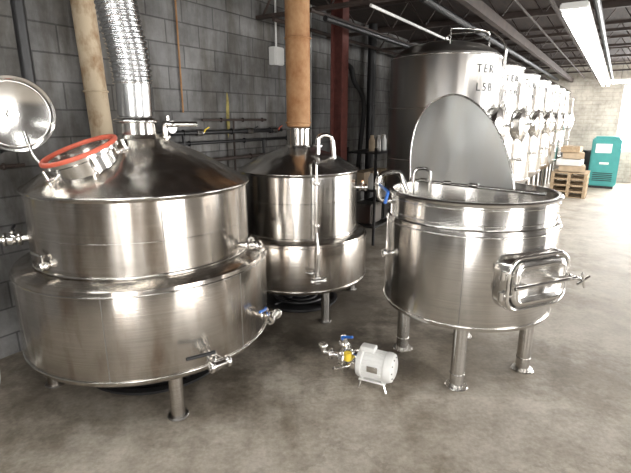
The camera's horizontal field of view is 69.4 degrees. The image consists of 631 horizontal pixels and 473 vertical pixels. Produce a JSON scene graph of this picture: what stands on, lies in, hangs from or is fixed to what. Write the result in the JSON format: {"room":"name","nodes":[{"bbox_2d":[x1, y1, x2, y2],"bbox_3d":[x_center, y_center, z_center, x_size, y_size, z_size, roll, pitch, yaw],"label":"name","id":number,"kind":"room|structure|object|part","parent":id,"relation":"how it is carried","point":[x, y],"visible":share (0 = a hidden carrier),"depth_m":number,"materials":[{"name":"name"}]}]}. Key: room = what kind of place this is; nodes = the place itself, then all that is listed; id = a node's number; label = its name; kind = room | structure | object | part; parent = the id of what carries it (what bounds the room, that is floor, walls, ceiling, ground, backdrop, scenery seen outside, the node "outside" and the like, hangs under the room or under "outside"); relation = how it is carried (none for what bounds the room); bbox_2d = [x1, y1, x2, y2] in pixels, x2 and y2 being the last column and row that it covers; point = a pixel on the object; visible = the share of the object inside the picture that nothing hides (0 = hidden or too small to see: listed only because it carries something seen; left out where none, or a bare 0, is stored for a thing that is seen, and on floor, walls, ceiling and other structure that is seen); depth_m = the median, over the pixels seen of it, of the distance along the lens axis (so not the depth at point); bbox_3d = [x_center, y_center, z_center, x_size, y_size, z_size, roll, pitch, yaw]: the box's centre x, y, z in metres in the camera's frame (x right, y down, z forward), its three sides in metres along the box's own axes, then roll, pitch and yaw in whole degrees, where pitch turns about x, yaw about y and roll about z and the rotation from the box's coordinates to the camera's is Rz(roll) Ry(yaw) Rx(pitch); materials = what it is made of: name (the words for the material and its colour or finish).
{"room":"processing plant","nodes":[
{"label":"processing plant","id":0,"kind":"room"},
{"bbox_2d":[0,0,417,358],"bbox_3d":[-0.080,-1.525,6.425,0.201,3.120,19.000,9,17,32],"label":"wall","id":1,"kind":"structure","parent":0,"point":[224,48],"depth_m":4.45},
{"bbox_2d":[0,149,24,169],"bbox_3d":[-2.444,-0.419,2.631,0.108,0.179,1.400,9,17,32],"label":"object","id":2,"kind":"object","parent":1,"relation":"attached to","point":[3,166],"visible":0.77,"depth_m":3.11,"materials":[{"name":"black paint"}]},
{"bbox_2d":[10,0,35,83],"bbox_3d":[-1.992,-1.569,3.015,0.140,1.279,0.080,9,17,32],"label":"drain pipe","id":3,"kind":"object","parent":1,"relation":"attached to","point":[17,6],"visible":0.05,"depth_m":3.04,"materials":[{"name":"metal"}]},
{"bbox_2d":[70,0,112,137],"bbox_3d":[-1.705,-0.803,3.646,0.266,3.085,0.194,0,15,0],"label":"vent pipe","id":4,"kind":"object","parent":1,"relation":"attached to","point":[84,15],"visible":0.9,"depth_m":3.46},
{"bbox_2d":[158,116,286,170],"bbox_3d":[-0.792,-0.536,5.201,0.165,1.620,2.581,9,17,31],"label":"gas pipework","id":5,"kind":"object","parent":1,"relation":"attached to","point":[172,131],"visible":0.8,"depth_m":4.87,"materials":[{"name":"black paint"}]},
{"bbox_2d":[226,92,229,137],"bbox_3d":[-1.785,-0.632,3.733,0.001,1.179,3.156,9,17,32],"label":"paint","id":6,"kind":"object","parent":1,"relation":"attached to","point":[227,100],"visible":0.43,"depth_m":4.89,"materials":[{"name":"yellow paint"}]},
{"bbox_2d":[174,0,311,145],"bbox_3d":[-0.666,-1.861,5.172,0.018,1.800,2.248,9,17,32],"label":"conduit","id":7,"kind":"object","parent":1,"relation":"attached to","point":[174,0],"visible":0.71,"depth_m":5.89,"materials":[{"name":"brown metal"}]},
{"bbox_2d":[269,0,283,65],"bbox_3d":[-0.456,-2.405,5.279,0.111,0.800,0.170,9,17,32],"label":"electrical box","id":8,"kind":"object","parent":1,"relation":"attached to","point":[276,54],"visible":0.98,"depth_m":5.29,"materials":[{"name":"white metal"}]},
{"bbox_3d":[-0.415,-2.108,5.328,0.012,0.180,0.150,9,17,32],"label":"door","id":9,"kind":"part","parent":8,"relation":"part of","materials":[{"name":"grey metal"}]},
{"bbox_2d":[348,63,365,170],"bbox_3d":[0.545,-1.348,6.914,0.298,2.438,0.476,9,17,31],"label":"hose","id":10,"kind":"object","parent":1,"relation":"attached to","point":[350,67],"visible":0.68,"depth_m":6.86,"materials":[{"name":"black rubber"}]},
{"bbox_2d":[0,177,630,472],"bbox_3d":[3.679,0.693,4.491,9.150,0.200,19.400,9,17,32],"label":"floor","id":11,"kind":"structure","parent":0,"point":[281,406],"depth_m":2.81,"materials":[{"name":"concrete"}]},
{"bbox_2d":[0,75,281,421],"bbox_3d":[-1.086,-0.040,3.089,1.726,1.922,1.608,0,15,0],"label":"kettle","id":12,"kind":"object","parent":11,"relation":"on","point":[143,265],"visible":1,"depth_m":2.51,"materials":[{"name":"metal"}]},
{"bbox_3d":[-1.667,-0.676,2.522,0.362,0.362,0.017,-12,19,-38],"label":"lid gasket seat","id":13,"kind":"part","parent":12,"relation":"part of","materials":[{"name":"metal"}]},
{"bbox_3d":[-1.682,-0.680,2.539,0.414,0.414,0.068,-12,19,-38],"label":"manway lid","id":14,"kind":"part","parent":12,"relation":"part of","materials":[{"name":"metal"}]},
{"bbox_3d":[-1.608,-0.538,2.601,0.216,0.321,0.056,2,15,9],"label":"lid arm","id":15,"kind":"part","parent":12,"relation":"part of","materials":[{"name":"metal"}]},
{"bbox_3d":[-1.538,0.102,2.518,0.100,0.030,0.026,6,16,22],"label":"sample port handle","id":16,"kind":"part","parent":12,"relation":"part of","materials":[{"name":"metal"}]},
{"bbox_3d":[-1.717,0.837,2.976,0.084,0.258,0.084,0,15,0],"label":"leg","id":17,"kind":"part","parent":12,"relation":"part of","materials":[{"name":"metal"}]},
{"bbox_2d":[94,0,153,117],"bbox_3d":[-1.184,-1.437,2.726,0.332,1.403,0.283,0,15,0],"label":"flexible duct","id":18,"kind":"object","parent":12,"relation":"attached to","point":[120,22],"visible":1,"depth_m":2.72,"materials":[{"name":"metal"}]},
{"bbox_3d":[-0.809,0.920,2.658,0.084,0.258,0.084,0,15,0],"label":"leg","id":19,"kind":"part","parent":12,"relation":"part of","materials":[{"name":"metal"}]},
{"bbox_2d":[160,121,196,139],"bbox_3d":[-0.902,-0.669,3.018,0.227,0.178,0.150,0,15,0],"label":"valve","id":20,"kind":"object","parent":12,"relation":"attached to","point":[165,136],"depth_m":2.96,"materials":[{"name":"metal"}]},
{"bbox_3d":[-0.637,0.661,2.533,0.172,0.038,0.022,-12,19,-39],"label":"drain lever","id":21,"kind":"part","parent":12,"relation":"part of","materials":[{"name":"black paint"}]},
{"bbox_2d":[96,369,209,395],"bbox_3d":[-1.145,0.860,3.323,0.960,0.063,0.960,0,15,0],"label":"gas burner","id":22,"kind":"object","parent":11,"relation":"on","point":[161,387],"visible":0.05,"depth_m":2.91,"materials":[{"name":"black paint"}]},
{"bbox_2d":[267,292,336,312],"bbox_3d":[-0.150,0.571,4.436,0.720,0.063,0.720,0,15,0],"label":"gas burner","id":23,"kind":"object","parent":11,"relation":"on","point":[286,303],"visible":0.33,"depth_m":4.24,"materials":[{"name":"black paint"}]},
{"bbox_3d":[-0.282,0.596,4.307,0.274,0.044,0.024,-14,20,-43],"label":"arm","id":24,"kind":"part","parent":23,"relation":"part of","materials":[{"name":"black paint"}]},
{"bbox_2d":[238,127,366,323],"bbox_3d":[-0.150,-0.183,4.240,1.251,1.620,1.251,8,16,27],"label":"kettle","id":25,"kind":"object","parent":11,"relation":"on","point":[301,197],"visible":0.89,"depth_m":3.76,"materials":[{"name":"metal"}]},
{"bbox_2d":[284,0,310,126],"bbox_3d":[-0.151,-1.690,3.849,0.228,1.486,0.228,0,15,0],"label":"flue pipe","id":26,"kind":"object","parent":25,"relation":"on","point":[297,37],"visible":1,"depth_m":3.82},
{"bbox_3d":[0.082,0.591,3.904,0.072,0.268,0.072,0,15,0],"label":"leg","id":27,"kind":"part","parent":25,"relation":"part of","materials":[{"name":"metal"}]},
{"bbox_2d":[318,335,398,393],"bbox_3d":[0.266,0.796,3.010,0.545,0.353,0.216,6,16,21],"label":"pump","id":28,"kind":"object","parent":11,"relation":"on","point":[373,365],"visible":1,"depth_m":2.92,"materials":[{"name":"white metal"}]},
{"bbox_2d":[338,335,348,348],"bbox_3d":[0.188,0.734,3.029,0.072,0.155,0.072,0,15,0],"label":"valve","id":29,"kind":"object","parent":28,"relation":"attached to","point":[344,343],"depth_m":2.99,"materials":[{"name":"metal"}]},
{"bbox_3d":[0.201,0.659,2.954,0.097,0.059,0.032,14,20,43],"label":"valve lever","id":30,"kind":"part","parent":28,"relation":"part of","materials":[{"name":"blue plastic"}]},
{"bbox_3d":[0.355,0.843,2.879,0.070,0.040,0.004,7,16,25],"label":"rating plate","id":31,"kind":"part","parent":28,"relation":"part of","materials":[{"name":"metal"}]},
{"bbox_3d":[0.386,0.925,2.992,0.180,0.010,0.120,7,16,25],"label":"plate","id":32,"kind":"part","parent":28,"relation":"part of","materials":[{"name":"white metal"}]},
{"bbox_3d":[0.400,0.832,2.961,0.250,0.196,0.196,7,16,25],"label":"motor","id":33,"kind":"part","parent":28,"relation":"part of","materials":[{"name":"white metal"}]},
{"bbox_2d":[347,134,389,245],"bbox_3d":[0.854,-0.712,6.567,0.450,1.475,0.910,9,17,32],"label":"storage rack","id":34,"kind":"object","parent":11,"relation":"on","point":[371,213],"visible":0.71,"depth_m":6.31,"materials":[{"name":"black metal"}]},
{"bbox_2d":[348,149,386,153],"bbox_3d":[0.854,-1.208,6.438,0.450,0.025,0.900,9,17,32],"label":"shelf","id":35,"kind":"object","parent":34,"relation":"attached to","point":[363,151],"depth_m":6.15,"materials":[{"name":"black metal"}]},
{"bbox_2d":[368,173,373,188],"bbox_3d":[0.756,-0.752,6.191,0.084,0.210,0.084,0,15,0],"label":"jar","id":36,"kind":"object","parent":34,"relation":"on","point":[371,178],"depth_m":6.16,"materials":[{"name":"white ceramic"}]},
{"bbox_2d":[357,182,385,191],"bbox_3d":[0.854,-0.724,6.564,0.450,0.025,0.900,9,17,32],"label":"shelf","id":37,"kind":"object","parent":34,"relation":"attached to","point":[369,189],"depth_m":6.18,"materials":[{"name":"metal"}]},
{"bbox_2d":[356,217,386,228],"bbox_3d":[0.854,-0.240,6.689,0.450,0.025,0.900,9,17,32],"label":"shelf","id":38,"kind":"object","parent":34,"relation":"attached to","point":[383,220],"depth_m":6.39,"materials":[{"name":"black metal"}]},
{"bbox_2d":[369,135,374,150],"bbox_3d":[0.763,-1.261,6.165,0.084,0.210,0.084,0,15,0],"label":"jar","id":39,"kind":"object","parent":34,"relation":"on","point":[371,141],"depth_m":6.13,"materials":[{"name":"cardboard"}]},
{"bbox_3d":[0.791,-0.516,6.118,0.030,1.320,0.030,9,17,32],"label":"post","id":40,"kind":"part","parent":34,"relation":"part of","materials":[{"name":"black metal"}]},
{"bbox_2d":[375,135,380,150],"bbox_3d":[0.854,-1.274,6.212,0.084,0.210,0.084,0,15,0],"label":"jar","id":41,"kind":"object","parent":34,"relation":"on","point":[378,140],"depth_m":6.18,"materials":[{"name":"metal"}]},
{"bbox_2d":[381,135,386,149],"bbox_3d":[0.952,-1.312,6.358,0.084,0.210,0.084,0,15,0],"label":"jar","id":42,"kind":"object","parent":34,"relation":"on","point":[383,140],"depth_m":6.33,"materials":[{"name":"silver metal"}]},
{"bbox_2d":[364,24,377,199],"bbox_3d":[0.891,-1.782,7.433,0.168,3.090,0.168,14,20,43],"label":"downpipe","id":43,"kind":"object","parent":11,"relation":"on","point":[372,54],"visible":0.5,"depth_m":7.26,"materials":[{"name":"metal"}]},
{"bbox_2d":[386,27,512,205],"bbox_3d":[1.509,-0.991,5.379,1.317,2.612,1.208,0,15,0],"label":"tank","id":44,"kind":"object","parent":11,"relation":"on","point":[420,74],"visible":0.52,"depth_m":4.76,"materials":[{"name":"metal"}]},
{"bbox_3d":[1.705,-2.201,4.970,0.384,0.018,0.903,5,15,19],"label":"rail","id":45,"kind":"part","parent":44,"relation":"part of","materials":[{"name":"metal"}]},
{"bbox_3d":[2.038,-1.200,4.935,0.099,0.529,0.029,9,17,32],"label":"manway arm","id":46,"kind":"part","parent":44,"relation":"part of","materials":[{"name":"metal"}]},
{"bbox_2d":[374,94,589,391],"bbox_3d":[1.096,-0.001,3.055,1.320,1.864,1.122,8,17,29],"label":"mash tun","id":47,"kind":"object","parent":11,"relation":"on","point":[470,247],"visible":1,"depth_m":2.75,"materials":[{"name":"metal"}]},
{"bbox_3d":[0.428,-0.278,2.902,0.037,0.083,0.351,0,15,0],"label":"inlet handle","id":48,"kind":"part","parent":47,"relation":"part of","materials":[{"name":"blue plastic"}]},
{"bbox_3d":[0.660,0.615,3.414,0.090,0.468,0.090,0,15,0],"label":"leg","id":49,"kind":"part","parent":47,"relation":"part of","materials":[{"name":"metal"}]},
{"bbox_3d":[0.921,0.742,2.927,0.090,0.468,0.090,0,15,0],"label":"leg","id":50,"kind":"part","parent":47,"relation":"part of","materials":[{"name":"metal"}]},
{"bbox_3d":[1.015,-0.661,3.137,0.809,0.612,0.102,14,20,43],"label":"hinged lid","id":51,"kind":"part","parent":47,"relation":"part of","materials":[{"name":"metal"}]},
{"bbox_3d":[1.440,0.690,3.124,0.090,0.468,0.090,0,15,0],"label":"leg","id":52,"kind":"part","parent":47,"relation":"part of","materials":[{"name":"metal"}]},
{"bbox_3d":[1.239,0.237,2.665,0.470,0.330,0.148,-6,16,-22],"label":"manway frame","id":53,"kind":"part","parent":47,"relation":"part of","materials":[{"name":"metal"}]},
{"bbox_3d":[1.267,0.254,2.602,0.400,0.260,0.050,-6,16,-22],"label":"manway door","id":54,"kind":"part","parent":47,"relation":"part of","materials":[{"name":"metal"}]},
{"bbox_2d":[498,57,532,172],"bbox_3d":[2.280,-1.276,6.538,1.317,2.580,1.208,0,15,0],"label":"tank","id":55,"kind":"object","parent":11,"relation":"on","point":[511,87],"visible":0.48,"depth_m":5.95,"materials":[{"name":"metal"}]},
{"bbox_3d":[2.809,-1.500,6.089,0.099,0.529,0.029,9,17,32],"label":"manway arm","id":56,"kind":"part","parent":55,"relation":"part of","materials":[{"name":"metal"}]},
{"bbox_2d":[513,67,546,182],"bbox_3d":[3.051,-1.576,7.692,1.317,2.580,1.208,0,15,0],"label":"tank","id":57,"kind":"object","parent":11,"relation":"on","point":[536,116],"visible":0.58,"depth_m":7.17,"materials":[{"name":"metal"}]},
{"bbox_3d":[3.580,-1.800,7.244,0.099,0.529,0.029,9,17,32],"label":"manway arm","id":58,"kind":"part","parent":57,"relation":"part of","materials":[{"name":"metal"}]},
{"bbox_2d":[525,75,556,183],"bbox_3d":[3.822,-1.876,8.847,1.317,2.580,1.208,0,15,0],"label":"tank","id":59,"kind":"object","parent":11,"relation":"on","point":[535,167],"visible":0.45,"depth_m":8.35,"materials":[{"name":"metal"}]},
{"bbox_3d":[4.352,-2.100,8.398,0.099,0.529,0.029,9,17,32],"label":"manway arm","id":60,"kind":"part","parent":59,"relation":"part of","materials":[{"name":"metal"}]},
{"bbox_2d":[530,80,564,185],"bbox_3d":[4.593,-2.176,10.001,1.317,2.580,1.208,0,15,0],"label":"tank","id":61,"kind":"object","parent":11,"relation":"on","point":[545,162],"visible":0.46,"depth_m":9.52,"materials":[{"name":"metal"}]},
{"bbox_3d":[4.644,-1.138,9.766,0.080,0.670,0.080,0,15,0],"label":"leg","id":62,"kind":"part","parent":61,"relation":"part of","materials":[{"name":"metal"}]},
{"bbox_3d":[5.027,-1.288,10.340,0.080,0.670,0.080,0,15,0],"label":"leg","id":63,"kind":"part","parent":61,"relation":"part of","materials":[{"name":"metal"}]},
{"bbox_3d":[5.123,-2.400,9.553,0.099,0.529,0.029,9,17,32],"label":"manway arm","id":64,"kind":"part","parent":61,"relation":"part of","materials":[{"name":"metal"}]},
{"bbox_2d":[539,84,570,186],"bbox_3d":[5.364,-2.476,11.155,1.317,2.580,1.208,0,15,0],"label":"tank","id":65,"kind":"object","parent":11,"relation":"on","point":[543,173],"visible":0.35,"depth_m":10.71,"materials":[{"name":"metal"}]},
{"bbox_3d":[5.415,-1.438,10.920,0.080,0.670,0.080,0,15,0],"label":"leg","id":66,"kind":"part","parent":65,"relation":"part of","materials":[{"name":"metal"}]},
{"bbox_3d":[5.798,-1.588,11.495,0.080,0.670,0.080,0,15,0],"label":"leg","id":67,"kind":"part","parent":65,"relation":"part of","materials":[{"name":"metal"}]},
{"bbox_3d":[5.894,-2.700,10.707,0.099,0.529,0.029,9,17,32],"label":"manway arm","id":68,"kind":"part","parent":65,"relation":"part of","materials":[{"name":"metal"}]},
{"bbox_2d":[546,88,575,183],"bbox_3d":[6.135,-2.776,12.310,1.317,2.580,1.208,0,15,0],"label":"tank","id":69,"kind":"object","parent":11,"relation":"on","point":[568,92],"visible":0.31,"depth_m":11.85,"materials":[{"name":"metal"}]},
{"bbox_3d":[6.186,-1.738,12.075,0.080,0.670,0.080,0,15,0],"label":"leg","id":70,"kind":"part","parent":69,"relation":"part of","materials":[{"name":"metal"}]},
{"bbox_2d":[549,145,589,198],"bbox_3d":[5.753,-1.479,10.262,0.720,1.100,0.800,9,17,32],"label":"wooden pallets","id":71,"kind":"object","parent":11,"relation":"on","point":[572,161],"visible":0.94,"depth_m":10.05,"materials":[{"name":"brown wood"}]},
{"bbox_2d":[577,150,590,174],"bbox_3d":[7.426,-1.893,12.330,0.580,0.860,0.580,0,15,0],"label":"barrel","id":72,"kind":"object","parent":11,"relation":"on","point":[587,152],"visible":0.09,"depth_m":12.12,"materials":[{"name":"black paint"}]},
{"bbox_2d":[588,136,622,188],"bbox_3d":[7.249,-1.870,11.447,0.620,1.260,0.615,9,17,32],"label":"cabinet","id":73,"kind":"object","parent":11,"relation":"on","point":[605,150],"visible":0.98,"depth_m":11.20,"materials":[{"name":"teal metal"}]},
{"bbox_3d":[7.046,-2.152,11.143,0.340,0.220,0.020,9,17,32],"label":"control panel","id":74,"kind":"part","parent":73,"relation":"part of","materials":[{"name":"white plastic"}]},
{"bbox_3d":[0.291,0.157,6.122,0.250,0.016,0.250,9,17,32],"label":"base plate","id":75,"kind":"object","parent":11,"relation":"on","visible":0},
{"bbox_2d":[330,0,334,152],"bbox_3d":[0.228,-1.355,5.771,0.012,3.100,0.150,9,17,32],"label":"flange","id":76,"kind":"object","parent":75,"relation":"on","point":[332,11],"visible":0.33,"depth_m":5.58,"materials":[{"name":"red metal"}]},
{"bbox_2d":[334,0,341,155],"bbox_3d":[0.291,-1.345,5.732,0.150,3.100,0.012,9,17,32],"label":"web","id":77,"kind":"object","parent":75,"relation":"on","point":[338,12],"visible":0.44,"depth_m":5.59,"materials":[{"name":"red metal"}]},
{"bbox_2d":[340,0,348,160],"bbox_3d":[0.354,-1.335,5.692,0.012,3.100,0.150,9,17,32],"label":"flange","id":78,"kind":"object","parent":75,"relation":"on","point":[345,11],"visible":0.44,"depth_m":5.55,"materials":[{"name":"red metal"}]},
{"bbox_2d":[310,0,630,66],"bbox_3d":[3.679,-2.521,3.655,9.150,0.200,19.400,9,17,32],"label":"ceiling","id":79,"kind":"structure","parent":0,"point":[424,11],"depth_m":6.86,"materials":[{"name":"dark painted corrugated metal"}]},
{"bbox_2d":[256,0,630,82],"bbox_3d":[3.679,-2.195,3.740,8.750,0.468,19.000,9,17,32],"label":"roof truss","id":80,"kind":"object","parent":79,"relation":"attached to","point":[484,12],"visible":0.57,"depth_m":6.00,"materials":[{"name":"metal"}]},
{"bbox_2d":[272,0,613,80],"bbox_3d":[3.698,-3.233,8.442,3.003,0.148,10.703,9,17,32],"label":"conduit","id":81,"kind":"object","parent":80,"relation":"attached to","point":[433,4],"visible":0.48,"depth_m":5.26,"materials":[{"name":"metal"}]},
{"bbox_2d":[560,0,599,50],"bbox_3d":[2.661,-2.289,4.458,0.200,0.632,2.400,9,17,32],"label":"fluorescent light","id":82,"kind":"object","parent":79,"relation":"hanging from","point":[578,15],"visible":1,"depth_m":4.00,"materials":[{"name":"white painted metal"},{"name":"glowing white diffuser"}]},
{"bbox_2d":[583,19,605,68],"bbox_3d":[4.018,-2.817,6.490,0.200,0.632,2.400,9,17,32],"label":"fluorescent light","id":83,"kind":"object","parent":79,"relation":"hanging from","point":[595,58],"visible":0.73,"depth_m":6.23,"materials":[{"name":"white plastic"}]},
{"bbox_2d":[593,43,608,79],"bbox_3d":[5.376,-3.346,8.523,0.200,0.632,2.400,9,17,32],"label":"fluorescent light","id":84,"kind":"object","parent":79,"relation":"hanging from","point":[599,72],"visible":0.6,"depth_m":8.33,"materials":[{"name":"white plastic"}]},
{"bbox_2d":[599,62,610,85],"bbox_3d":[6.733,-3.874,10.555,0.200,0.632,2.400,9,17,32],"label":"fluorescent light","id":85,"kind":"object","parent":79,"relation":"hanging from","point":[602,80],"visible":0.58,"depth_m":10.37,"materials":[{"name":"white"}]},
{"bbox_2d":[611,58,630,83],"bbox_3d":[7.924,-3.726,9.983,2.400,0.630,0.190,9,17,32],"label":"fluorescent light","id":86,"kind":"object","parent":79,"relation":"hanging from","point":[627,80],"visible":0.86,"depth_m":10.51,"materials":[{"name":"white"}]},
{"bbox_2d":[526,62,627,176],"bbox_3d":[6.700,-3.299,13.249,3.530,3.120,0.200,9,17,32],"label":"wall","id":87,"kind":"structure","parent":0,"point":[596,107],"depth_m":12.49,"materials":[{"name":"brick"}]},
{"bbox_2d":[617,85,626,135],"bbox_3d":[8.211,-3.162,12.264,0.050,1.730,0.050,9,17,32],"label":"mullion","id":88,"kind":"object","parent":87,"relation":"attached to","point":[625,89],"visible":0.64,"depth_m":12.20,"materials":[{"name":"white metal"}]},
{"bbox_2d":[616,152,630,182],"bbox_3d":[8.905,-1.818,12.162,1.720,0.800,0.200,9,17,32],"label":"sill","id":89,"kind":"structure","parent":87,"relation":"attached to","point":[624,168],"depth_m":12.37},
{"bbox_2d":[617,87,630,149],"bbox_3d":[8.916,-3.056,11.857,1.700,1.730,0.022,9,17,32],"label":"pane","id":90,"kind":"object","parent":87,"relation":"attached to","point":[625,135],"visible":0.6,"depth_m":12.24,"materials":[{"name":"white glass"}]},
{"bbox_2d":[625,61,630,84],"bbox_3d":[8.905,-4.175,11.549,1.720,0.570,0.200,9,17,32],"label":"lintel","id":91,"kind":"object","parent":87,"relation":"attached to","point":[628,75],"depth_m":11.90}
]}

